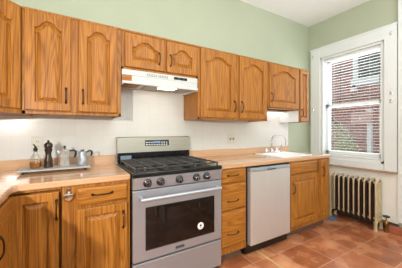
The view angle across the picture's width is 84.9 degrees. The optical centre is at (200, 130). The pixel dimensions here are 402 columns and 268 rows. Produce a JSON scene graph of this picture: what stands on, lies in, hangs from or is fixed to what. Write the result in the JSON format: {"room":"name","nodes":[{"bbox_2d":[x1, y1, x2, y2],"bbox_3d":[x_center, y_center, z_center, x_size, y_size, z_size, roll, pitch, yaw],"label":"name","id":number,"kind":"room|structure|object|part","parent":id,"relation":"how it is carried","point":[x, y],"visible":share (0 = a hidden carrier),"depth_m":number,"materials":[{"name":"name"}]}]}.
{"room":"kitchen","nodes":[
{"label":"kitchen","id":0,"kind":"room"},
{"bbox_2d":[10,0,308,152],"bbox_3d":[-0.011,-0.249,2.658,4.692,2.940,0.120,0,0,-30],"label":"wall","id":1,"kind":"structure","parent":0,"point":[238,27],"depth_m":2.69,"materials":[{"name":"green paint"}]},
{"bbox_2d":[0,0,27,115],"bbox_3d":[-1.495,-0.483,1.361,0.613,0.729,0.594,0,0,-30],"label":"upper cabinet","id":2,"kind":"object","parent":1,"relation":"attached to","point":[10,12],"visible":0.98,"depth_m":1.42,"materials":[{"name":"brown wood"}]},
{"bbox_3d":[-1.260,-0.489,1.312,0.015,0.558,0.224,0,0,15],"label":"door panel","id":3,"kind":"part","parent":2,"relation":"part of","materials":[{"name":"brown wood"}]},
{"bbox_2d":[32,137,42,151],"bbox_3d":[-1.336,0.109,1.795,0.075,0.118,0.006,0,0,-30],"label":"outlet","id":4,"kind":"object","parent":1,"relation":"attached to","point":[38,141],"visible":0.95,"depth_m":1.80,"materials":[{"name":"beige plastic"}]},
{"bbox_2d":[22,6,120,117],"bbox_3d":[-1.008,-0.483,1.775,0.642,0.729,0.374,0,0,-30],"label":"upper cabinet","id":5,"kind":"object","parent":1,"relation":"attached to","point":[71,65],"visible":1,"depth_m":1.62,"materials":[{"name":"brown wood"}]},
{"bbox_3d":[-1.083,-0.486,1.563,0.272,0.685,0.020,0,0,-30],"label":"door","id":6,"kind":"part","parent":5,"relation":"part of","materials":[{"name":"brown wood"}]},
{"bbox_3d":[-1.083,-0.486,1.562,0.150,0.563,0.015,0,0,-30],"label":"door panel","id":7,"kind":"part","parent":5,"relation":"part of","materials":[{"name":"brown wood"}]},
{"bbox_3d":[-0.979,-0.257,1.594,0.016,0.122,0.032,0,0,-30],"label":"handle","id":8,"kind":"part","parent":5,"relation":"part of","materials":[{"name":"brown metal"}]},
{"bbox_3d":[-0.885,-0.257,1.649,0.016,0.122,0.032,0,0,-30],"label":"handle","id":9,"kind":"part","parent":5,"relation":"part of","materials":[{"name":"brown metal"}]},
{"bbox_3d":[-0.804,-0.486,1.727,0.276,0.685,0.020,0,0,-30],"label":"door","id":10,"kind":"part","parent":5,"relation":"part of","materials":[{"name":"brown wood"}]},
{"bbox_3d":[-0.804,-0.486,1.726,0.154,0.563,0.015,0,0,-30],"label":"door panel","id":11,"kind":"part","parent":5,"relation":"part of","materials":[{"name":"brown wood"}]},
{"bbox_2d":[0,88,287,163],"bbox_3d":[-0.289,-0.109,2.420,3.770,0.940,0.008,0,0,-30],"label":"backsplash","id":12,"kind":"structure","parent":1,"relation":"attached to","point":[143,113],"depth_m":2.19,"materials":[{"name":"tile"}]},
{"bbox_2d":[121,29,197,78],"bbox_3d":[-0.416,-0.682,2.123,0.725,0.331,0.374,0,0,-30],"label":"upper cabinet","id":13,"kind":"object","parent":1,"relation":"attached to","point":[144,52],"visible":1,"depth_m":1.97,"materials":[{"name":"brown wood"}]},
{"bbox_3d":[-0.484,-0.679,1.916,0.348,0.284,0.020,0,0,-30],"label":"door","id":14,"kind":"part","parent":13,"relation":"part of","materials":[{"name":"brown wood"}]},
{"bbox_3d":[-0.483,-0.679,1.915,0.220,0.156,0.015,0,0,-30],"label":"door panel","id":15,"kind":"part","parent":13,"relation":"part of","materials":[{"name":"brown wood"}]},
{"bbox_2d":[121,69,197,95],"bbox_3d":[-0.425,-0.453,2.139,0.720,0.125,0.336,0,0,-30],"label":"range hood","id":16,"kind":"object","parent":13,"relation":"attached to","point":[130,79],"visible":0.97,"depth_m":2.02,"materials":[{"name":"white metal"}]},
{"bbox_3d":[-0.192,-0.491,2.090,0.138,0.025,0.003,0,0,-30],"label":"switch panel","id":17,"kind":"part","parent":16,"relation":"part of","materials":[{"name":"black plastic"}]},
{"bbox_3d":[-0.176,-0.679,2.097,0.326,0.284,0.020,0,0,-30],"label":"door","id":18,"kind":"part","parent":13,"relation":"part of","materials":[{"name":"brown wood"}]},
{"bbox_3d":[-0.175,-0.679,2.096,0.198,0.156,0.015,0,0,-30],"label":"door panel","id":19,"kind":"part","parent":13,"relation":"part of","materials":[{"name":"brown wood"}]},
{"bbox_2d":[184,46,266,121],"bbox_3d":[0.320,-0.483,2.557,0.975,0.729,0.374,0,0,-30],"label":"upper cabinet","id":20,"kind":"object","parent":1,"relation":"attached to","point":[230,86],"visible":1,"depth_m":2.38,"materials":[{"name":"brown wood"}]},
{"bbox_3d":[0.188,-0.483,2.311,0.449,0.692,0.020,0,0,-30],"label":"door","id":21,"kind":"part","parent":20,"relation":"part of","materials":[{"name":"brown wood"}]},
{"bbox_3d":[0.189,-0.483,2.310,0.317,0.560,0.015,0,0,-30],"label":"door panel","id":22,"kind":"part","parent":20,"relation":"part of","materials":[{"name":"brown wood"}]},
{"bbox_3d":[0.613,-0.483,2.561,0.432,0.692,0.020,0,0,-30],"label":"door","id":23,"kind":"part","parent":20,"relation":"part of","materials":[{"name":"brown wood"}]},
{"bbox_3d":[0.613,-0.483,2.560,0.300,0.560,0.015,0,0,-30],"label":"door panel","id":24,"kind":"part","parent":20,"relation":"part of","materials":[{"name":"brown wood"}]},
{"bbox_2d":[228,134,234,143],"bbox_3d":[0.393,0.103,2.808,0.118,0.118,0.016,0,0,-30],"label":"outlet","id":25,"kind":"object","parent":1,"relation":"attached to","point":[231,137],"visible":1,"depth_m":2.81,"materials":[{"name":"beige plastic"}]},
{"bbox_2d":[267,61,298,111],"bbox_3d":[1.000,-0.562,2.957,0.594,0.572,0.374,0,0,-30],"label":"upper cabinet","id":26,"kind":"object","parent":1,"relation":"attached to","point":[282,80],"visible":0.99,"depth_m":2.81,"materials":[{"name":"brown wood"}]},
{"bbox_2d":[267,110,284,115],"bbox_3d":[0.954,-0.243,3.063,0.545,0.065,0.100,0,0,-30],"label":"light","id":27,"kind":"object","parent":26,"relation":"attached to","point":[269,113],"visible":0.56,"depth_m":3.06,"materials":[{"name":"white paint"}]},
{"bbox_2d":[267,112,284,115],"bbox_3d":[0.955,-0.232,3.061,0.525,0.043,0.085,0,0,-30],"label":"diffuser","id":28,"kind":"object","parent":27,"relation":"attached to","point":[268,113],"depth_m":3.07,"materials":[{"name":"white plastic"}]},
{"bbox_3d":[1.078,-0.560,2.833,0.420,0.396,0.015,0,0,-30],"label":"door panel","id":29,"kind":"part","parent":26,"relation":"part of","materials":[{"name":"brown wood"}]},
{"bbox_2d":[279,69,308,122],"bbox_3d":[1.349,-0.483,3.162,0.220,0.729,0.374,0,0,-30],"label":"upper cabinet","id":30,"kind":"object","parent":1,"relation":"attached to","point":[302,115],"visible":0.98,"depth_m":3.04,"materials":[{"name":"brown wood"}]},
{"bbox_3d":[1.243,-0.197,3.130,0.004,0.156,0.322,0,0,-30],"label":"panel","id":31,"kind":"part","parent":30,"relation":"part of","materials":[{"name":"white paint"}]},
{"bbox_3d":[1.427,-0.479,3.040,0.186,0.700,0.020,0,0,-30],"label":"door","id":32,"kind":"part","parent":30,"relation":"part of","materials":[{"name":"brown wood"}]},
{"bbox_3d":[1.428,-0.479,3.039,0.084,0.598,0.015,0,0,-30],"label":"door panel","id":33,"kind":"part","parent":30,"relation":"part of","materials":[{"name":"brown wood"}]},
{"bbox_2d":[241,0,368,26],"bbox_3d":[1.186,-1.749,0.624,4.692,0.060,4.800,0,0,-30],"label":"ceiling","id":34,"kind":"structure","parent":0,"point":[308,13],"depth_m":3.07,"materials":[{"name":"white paint"}]},
{"bbox_2d":[217,212,401,267],"bbox_3d":[1.186,1.251,0.624,4.692,0.060,4.800,0,0,-30],"label":"floor","id":35,"kind":"structure","parent":0,"point":[343,242],"depth_m":2.24,"materials":[{"name":"tile"}]},
{"bbox_2d":[0,187,61,267],"bbox_3d":[-1.282,0.784,1.232,0.850,0.873,1.010,0,0,-30],"label":"base cabinet","id":36,"kind":"object","parent":35,"relation":"on","point":[31,220],"visible":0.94,"depth_m":1.27,"materials":[{"name":"brown wood"}]},
{"bbox_3d":[-0.871,0.509,0.955,0.032,0.132,0.016,0,0,-30],"label":"handle","id":37,"kind":"part","parent":36,"relation":"part of","materials":[{"name":"brown metal"}]},
{"bbox_3d":[-0.963,0.731,1.062,0.015,0.619,0.243,0,0,-30],"label":"door panel","id":38,"kind":"part","parent":36,"relation":"part of","materials":[{"name":"brown wood"}]},
{"bbox_3d":[-0.964,0.731,1.062,0.020,0.731,0.355,0,0,-30],"label":"door","id":39,"kind":"part","parent":36,"relation":"part of","materials":[{"name":"brown wood"}]},
{"bbox_3d":[-0.966,0.733,1.283,0.118,0.615,0.015,0,0,-30],"label":"door panel","id":40,"kind":"part","parent":36,"relation":"part of","materials":[{"name":"brown wood"}]},
{"bbox_3d":[-0.864,0.476,1.314,0.016,0.132,0.032,0,0,-30],"label":"handle","id":41,"kind":"part","parent":36,"relation":"part of","materials":[{"name":"brown metal"}]},
{"bbox_2d":[0,155,130,204],"bbox_3d":[-0.979,0.287,1.127,1.266,0.118,1.522,0,0,-30],"label":"countertop","id":42,"kind":"structure","parent":36,"relation":"on","point":[103,168],"depth_m":1.51,"materials":[{"name":"brown wood"}]},
{"bbox_2d":[16,163,89,174],"bbox_3d":[-1.114,0.292,1.696,0.455,0.029,0.190,0,0,-30],"label":"serving tray","id":43,"kind":"object","parent":42,"relation":"on","point":[22,170],"visible":0.96,"depth_m":1.63,"materials":[{"name":"silver metal"}]},
{"bbox_2d":[30,144,40,167],"bbox_3d":[-1.229,0.187,1.633,0.074,0.180,0.073,0,0,-30],"label":"oil cruet","id":44,"kind":"object","parent":43,"relation":"on","point":[33,164],"visible":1,"depth_m":1.61,"materials":[{"name":"clear glass"}]},
{"bbox_2d":[43,140,52,167],"bbox_3d":[-1.161,0.174,1.674,0.062,0.206,0.061,0,0,-30],"label":"pepper mill","id":45,"kind":"object","parent":43,"relation":"on","point":[48,161],"visible":1,"depth_m":1.66,"materials":[{"name":"brown wood"}]},
{"bbox_2d":[57,145,76,165],"bbox_3d":[-1.071,0.197,1.750,0.136,0.160,0.081,0,0,-8],"label":"moka pot","id":46,"kind":"object","parent":43,"relation":"on","point":[64,160],"visible":0.99,"depth_m":1.72,"materials":[{"name":"metal"}]},
{"bbox_2d":[76,149,92,164],"bbox_3d":[-0.963,0.214,1.812,0.115,0.126,0.077,0,0,-5],"label":"coffee maker","id":47,"kind":"object","parent":43,"relation":"on","point":[82,156],"visible":1,"depth_m":1.79,"materials":[{"name":"silver metal"}]},
{"bbox_2d":[62,179,129,267],"bbox_3d":[-0.824,0.784,1.702,0.410,0.873,0.662,0,0,-30],"label":"base cabinet","id":48,"kind":"object","parent":35,"relation":"on","point":[96,222],"visible":0.99,"depth_m":1.44,"materials":[{"name":"brown wood"}]},
{"bbox_2d":[63,188,73,201],"bbox_3d":[-0.820,0.397,1.359,0.056,0.078,0.038,0,0,-30],"label":"bottle opener","id":49,"kind":"object","parent":48,"relation":"attached to","point":[68,196],"visible":1,"depth_m":1.35,"materials":[{"name":"silver metal"}]},
{"bbox_2d":[63,192,72,201],"bbox_3d":[-0.819,0.409,1.357,0.053,0.052,0.027,0,0,-30],"label":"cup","id":50,"kind":"object","parent":49,"relation":"on","point":[67,197],"depth_m":1.35,"materials":[{"name":"silver metal"}]},
{"bbox_3d":[-0.652,0.422,1.468,0.317,0.113,0.020,0,0,-30],"label":"drawer","id":51,"kind":"part","parent":48,"relation":"part of","materials":[{"name":"brown wood"}]},
{"bbox_3d":[-0.652,0.798,1.468,0.317,0.597,0.020,0,0,-30],"label":"door","id":52,"kind":"part","parent":48,"relation":"part of","materials":[{"name":"brown wood"}]},
{"bbox_3d":[-0.644,0.414,1.443,0.136,0.017,0.032,0,0,-30],"label":"handle","id":53,"kind":"part","parent":48,"relation":"part of","materials":[{"name":"brown metal"}]},
{"bbox_3d":[-0.652,0.798,1.468,0.205,0.485,0.015,0,0,-30],"label":"door panel","id":54,"kind":"part","parent":48,"relation":"part of","materials":[{"name":"brown wood"}]},
{"bbox_3d":[-0.531,0.611,1.510,0.016,0.127,0.032,0,0,-30],"label":"handle","id":55,"kind":"part","parent":48,"relation":"part of","materials":[{"name":"brown metal"}]},
{"bbox_2d":[116,136,221,267],"bbox_3d":[-0.300,0.639,1.977,0.756,1.162,0.736,0,0,-30],"label":"stove","id":56,"kind":"object","parent":35,"relation":"on","point":[175,195],"visible":0.99,"depth_m":1.74,"materials":[{"name":"silver metal"}]},
{"bbox_3d":[-0.709,0.256,2.078,0.100,0.040,0.004,0,0,-30],"label":"label plate","id":57,"kind":"part","parent":56,"relation":"part of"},
{"bbox_3d":[-0.373,0.375,1.556,0.054,0.053,0.051,0,0,-30],"label":"knob","id":58,"kind":"part","parent":56,"relation":"part of","materials":[{"name":"metal"}]},
{"bbox_3d":[-0.288,0.375,1.605,0.054,0.053,0.051,0,0,-30],"label":"knob","id":59,"kind":"part","parent":56,"relation":"part of","materials":[{"name":"metal"}]},
{"bbox_2d":[117,161,221,177],"bbox_3d":[-0.299,0.315,1.975,0.756,0.032,0.615,0,0,-30],"label":"cooktop","id":60,"kind":"object","parent":56,"relation":"in","point":[177,171],"depth_m":1.73,"materials":[{"name":"black metal"}]},
{"bbox_3d":[-0.156,1.055,1.732,0.754,0.223,0.032,0,0,-30],"label":"storage drawer","id":61,"kind":"part","parent":56,"relation":"part of","materials":[{"name":"silver metal"}]},
{"bbox_3d":[-0.156,0.677,1.732,0.754,0.505,0.034,0,0,-30],"label":"oven door","id":62,"kind":"part","parent":56,"relation":"part of","materials":[{"name":"silver metal"}]},
{"bbox_3d":[-0.154,0.374,1.728,0.754,0.084,0.049,0,0,-30],"label":"control panel","id":63,"kind":"part","parent":56,"relation":"part of","materials":[{"name":"silver metal"}]},
{"bbox_3d":[-0.158,0.375,1.682,0.054,0.053,0.051,0,0,-30],"label":"knob","id":64,"kind":"part","parent":56,"relation":"part of","materials":[{"name":"metal"}]},
{"bbox_3d":[-0.131,0.479,1.689,0.672,0.025,0.066,0,0,-30],"label":"handle","id":65,"kind":"part","parent":56,"relation":"part of","materials":[{"name":"silver metal"}]},
{"bbox_3d":[-0.029,0.375,1.758,0.054,0.053,0.051,0,0,-30],"label":"knob","id":66,"kind":"part","parent":56,"relation":"part of","materials":[{"name":"metal"}]},
{"bbox_3d":[0.054,0.375,1.807,0.054,0.053,0.051,0,0,-30],"label":"knob","id":67,"kind":"part","parent":56,"relation":"part of","materials":[{"name":"metal"}]},
{"bbox_2d":[220,167,245,260],"bbox_3d":[0.154,0.784,2.278,0.317,0.873,0.662,0,0,-30],"label":"base cabinet","id":68,"kind":"object","parent":35,"relation":"on","point":[233,180],"visible":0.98,"depth_m":2.02,"materials":[{"name":"brown wood"}]},
{"bbox_3d":[0.299,0.897,2.028,0.294,0.319,0.020,0,0,-30],"label":"drawer","id":69,"kind":"part","parent":68,"relation":"part of","materials":[{"name":"brown wood"}]},
{"bbox_3d":[0.299,0.417,2.028,0.294,0.123,0.020,0,0,-30],"label":"drawer","id":70,"kind":"part","parent":68,"relation":"part of","materials":[{"name":"brown wood"}]},
{"bbox_3d":[0.299,0.608,2.028,0.294,0.235,0.020,0,0,-30],"label":"drawer","id":71,"kind":"part","parent":68,"relation":"part of","materials":[{"name":"brown wood"}]},
{"bbox_2d":[189,146,330,168],"bbox_3d":[0.761,0.287,2.663,1.757,0.118,0.636,0,0,-30],"label":"countertop","id":72,"kind":"structure","parent":68,"relation":"on","point":[236,157],"depth_m":2.55,"materials":[{"name":"brown wood"}]},
{"bbox_2d":[263,134,286,152],"bbox_3d":[0.997,0.167,2.978,0.320,0.255,0.155,0,0,-30],"label":"faucet","id":73,"kind":"object","parent":72,"relation":"on","point":[266,149],"visible":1,"depth_m":3.00,"materials":[{"name":"silver metal"}]},
{"bbox_3d":[1.063,0.147,3.006,0.216,0.215,0.023,0,0,6],"label":"spout","id":74,"kind":"part","parent":73,"relation":"part of","materials":[{"name":"silver metal"}]},
{"bbox_2d":[255,151,311,157],"bbox_3d":[1.054,0.385,2.838,0.540,0.182,0.500,0,0,-30],"label":"sink","id":75,"kind":"object","parent":72,"relation":"in","point":[283,154],"visible":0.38,"depth_m":2.91,"materials":[{"name":"white ceramic"}]},
{"bbox_2d":[241,162,289,253],"bbox_3d":[0.561,0.785,2.511,0.612,0.871,0.654,0,0,-30],"label":"dishwasher","id":76,"kind":"object","parent":35,"relation":"on","point":[267,186],"visible":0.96,"depth_m":2.21,"materials":[{"name":"silver metal"}]},
{"bbox_2d":[256,251,283,267],"bbox_3d":[1.070,1.219,1.368,0.021,0.004,2.000,0,0,-30],"label":"trim","id":77,"kind":"structure","parent":35,"relation":"on","point":[280,266],"depth_m":2.08,"materials":[{"name":"beige wood"}]},
{"bbox_2d":[287,159,317,235],"bbox_3d":[1.065,0.784,2.814,0.557,0.873,0.662,0,0,-30],"label":"base cabinet","id":78,"kind":"object","parent":35,"relation":"on","point":[303,174],"visible":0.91,"depth_m":2.55,"materials":[{"name":"brown wood"}]},
{"bbox_3d":[1.205,0.427,2.562,0.506,0.128,0.020,0,0,-30],"label":"drawer","id":79,"kind":"part","parent":78,"relation":"part of","materials":[{"name":"brown wood"}]},
{"bbox_3d":[1.205,0.788,2.562,0.506,0.566,0.020,0,0,-30],"label":"door","id":80,"kind":"part","parent":78,"relation":"part of","materials":[{"name":"brown wood"}]},
{"bbox_3d":[1.206,0.788,2.561,0.384,0.444,0.015,0,0,-30],"label":"door panel","id":81,"kind":"part","parent":78,"relation":"part of","materials":[{"name":"brown wood"}]},
{"bbox_2d":[312,158,328,226],"bbox_3d":[1.409,0.784,3.017,0.234,0.873,0.662,0,0,-30],"label":"base cabinet","id":82,"kind":"object","parent":35,"relation":"on","point":[323,163],"visible":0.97,"depth_m":2.75,"materials":[{"name":"brown wood"}]},
{"bbox_3d":[1.538,0.716,2.757,0.142,0.710,0.020,0,0,-30],"label":"door","id":83,"kind":"part","parent":82,"relation":"part of","materials":[{"name":"brown wood"}]},
{"bbox_3d":[1.538,0.716,2.756,0.058,0.626,0.015,0,0,-30],"label":"door panel","id":84,"kind":"part","parent":82,"relation":"part of","materials":[{"name":"brown wood"}]},
{"bbox_2d":[327,215,337,220],"bbox_3d":[1.794,1.210,3.070,0.120,0.021,0.160,0,0,-30],"label":"tray","id":85,"kind":"object","parent":35,"relation":"on","point":[332,218],"visible":0.54,"depth_m":3.02,"materials":[{"name":"blue plastic"}]},
{"bbox_2d":[329,172,382,231],"bbox_3d":[2.054,0.909,2.953,0.192,0.623,0.605,0,0,-30],"label":"radiator","id":86,"kind":"object","parent":35,"relation":"on","point":[353,195],"visible":0.99,"depth_m":2.89,"materials":[{"name":"beige metal"}]},
{"bbox_2d":[381,215,389,232],"bbox_3d":[2.231,1.121,2.653,0.076,0.199,0.082,0,0,-30],"label":"radiator valve","id":87,"kind":"object","parent":35,"relation":"on","point":[386,223],"visible":1,"depth_m":2.64,"materials":[{"name":"gold metal"}]},
{"bbox_2d":[309,0,401,226],"bbox_3d":[3.044,-0.249,1.718,0.220,2.940,4.600,0,0,-30],"label":"wall","id":88,"kind":"structure","parent":0,"point":[370,15],"depth_m":3.10,"materials":[{"name":"green paint"}]},
{"bbox_2d":[310,22,397,173],"bbox_3d":[2.158,-0.391,3.166,0.280,1.825,1.125,0,0,-30],"label":"window","id":89,"kind":"structure","parent":88,"relation":"in","point":[386,36],"depth_m":2.98,"materials":[{"name":"white paint"}]},
{"bbox_2d":[324,45,380,159],"bbox_3d":[2.129,-0.365,3.131,0.057,1.477,0.730,0,0,-30],"label":"window blind","id":90,"kind":"object","parent":89,"relation":"attached to","point":[377,46],"visible":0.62,"depth_m":3.08,"materials":[{"name":"white plastic"}]},
{"bbox_3d":[2.133,-1.084,3.133,0.048,0.040,0.730,0,0,-30],"label":"head rail","id":91,"kind":"part","parent":90,"relation":"part of","materials":[{"name":"white plastic"}]},
{"bbox_3d":[2.133,0.364,3.133,0.044,0.018,0.730,0,0,-30],"label":"rail","id":92,"kind":"part","parent":90,"relation":"part of","materials":[{"name":"white plastic"}]},
{"bbox_3d":[2.176,-0.014,3.158,0.035,0.780,0.746,0,0,-30],"label":"sash","id":93,"kind":"part","parent":89,"relation":"part of","materials":[{"name":"white paint"}]},
{"bbox_3d":[2.211,-0.734,3.179,0.035,0.750,0.746,0,0,-30],"label":"sash","id":94,"kind":"part","parent":89,"relation":"part of","materials":[{"name":"white paint"}]},
{"bbox_3d":[2.060,0.512,3.114,0.059,0.018,1.115,0,0,-30],"label":"sill","id":95,"kind":"part","parent":89,"relation":"part of","materials":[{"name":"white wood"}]},
{"bbox_2d":[329,166,398,223],"bbox_3d":[2.075,0.821,3.136,0.012,0.600,1.169,0,0,-30],"label":"trim","id":96,"kind":"structure","parent":88,"relation":"attached to","point":[389,181],"depth_m":2.73,"materials":[{"name":"beige paint"}]},
{"bbox_2d":[331,209,398,228],"bbox_3d":[2.069,1.171,3.133,0.024,0.100,1.169,0,0,-30],"label":"baseboard","id":97,"kind":"structure","parent":88,"relation":"attached to","point":[338,212],"depth_m":2.97,"materials":[{"name":"brown wood"}]},
{"bbox_2d":[388,224,401,235],"bbox_3d":[2.460,1.184,2.395,0.099,0.075,0.660,0,0,-30],"label":"trim","id":98,"kind":"structure","parent":88,"relation":"attached to","point":[393,229],"depth_m":2.60,"materials":[{"name":"tile"}]},
{"bbox_2d":[398,0,401,222],"bbox_3d":[2.502,-0.313,2.373,0.047,2.809,0.580,0,0,-30],"label":"trim","id":99,"kind":"structure","parent":88,"relation":"attached to","point":[399,1],"depth_m":2.60,"materials":[{"name":"white paint"}]},
{"label":"outside","id":100,"kind":"structure","parent":0,"visible":0},
{"bbox_3d":[3.711,2.451,7.099,6.128,0.060,14.000,0,0,-30],"label":"floor","id":101,"kind":"structure","parent":100,"visible":0},
{"bbox_2d":[331,121,354,150],"bbox_3d":[3.923,1.054,6.466,1.138,2.734,1.132,0,0,-30],"label":"shrub","id":102,"kind":"object","parent":101,"relation":"on","point":[340,126],"visible":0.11,"depth_m":6.35,"materials":[{"name":"green plant"}]},
{"bbox_2d":[333,135,360,151],"bbox_3d":[3.535,1.258,5.357,0.906,2.380,0.889,0,0,-30],"label":"shrub","id":103,"kind":"object","parent":101,"relation":"on","point":[342,140],"visible":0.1,"depth_m":5.31,"materials":[{"name":"green plant"}]},
{"bbox_2d":[331,51,380,153],"bbox_3d":[5.096,-1.679,8.204,1.620,8.200,13.500,0,0,-30],"label":"brick building","id":104,"kind":"structure","parent":101,"relation":"on","point":[360,138],"depth_m":7.02,"materials":[{"name":"red brick"}]},
{"bbox_2d":[350,85,356,91],"bbox_3d":[4.865,-1.339,6.989,0.249,0.200,0.195,0,0,-30],"label":"wall lamp","id":105,"kind":"object","parent":104,"relation":"attached to","point":[353,86],"visible":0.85,"depth_m":6.94,"materials":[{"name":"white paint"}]},
{"bbox_2d":[351,109,373,152],"bbox_3d":[4.457,0.921,6.076,0.220,3.000,0.480,0,0,-30],"label":"post","id":106,"kind":"object","parent":101,"relation":"on","point":[363,117],"visible":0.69,"depth_m":5.93,"materials":[{"name":"white paint"}]}
]}

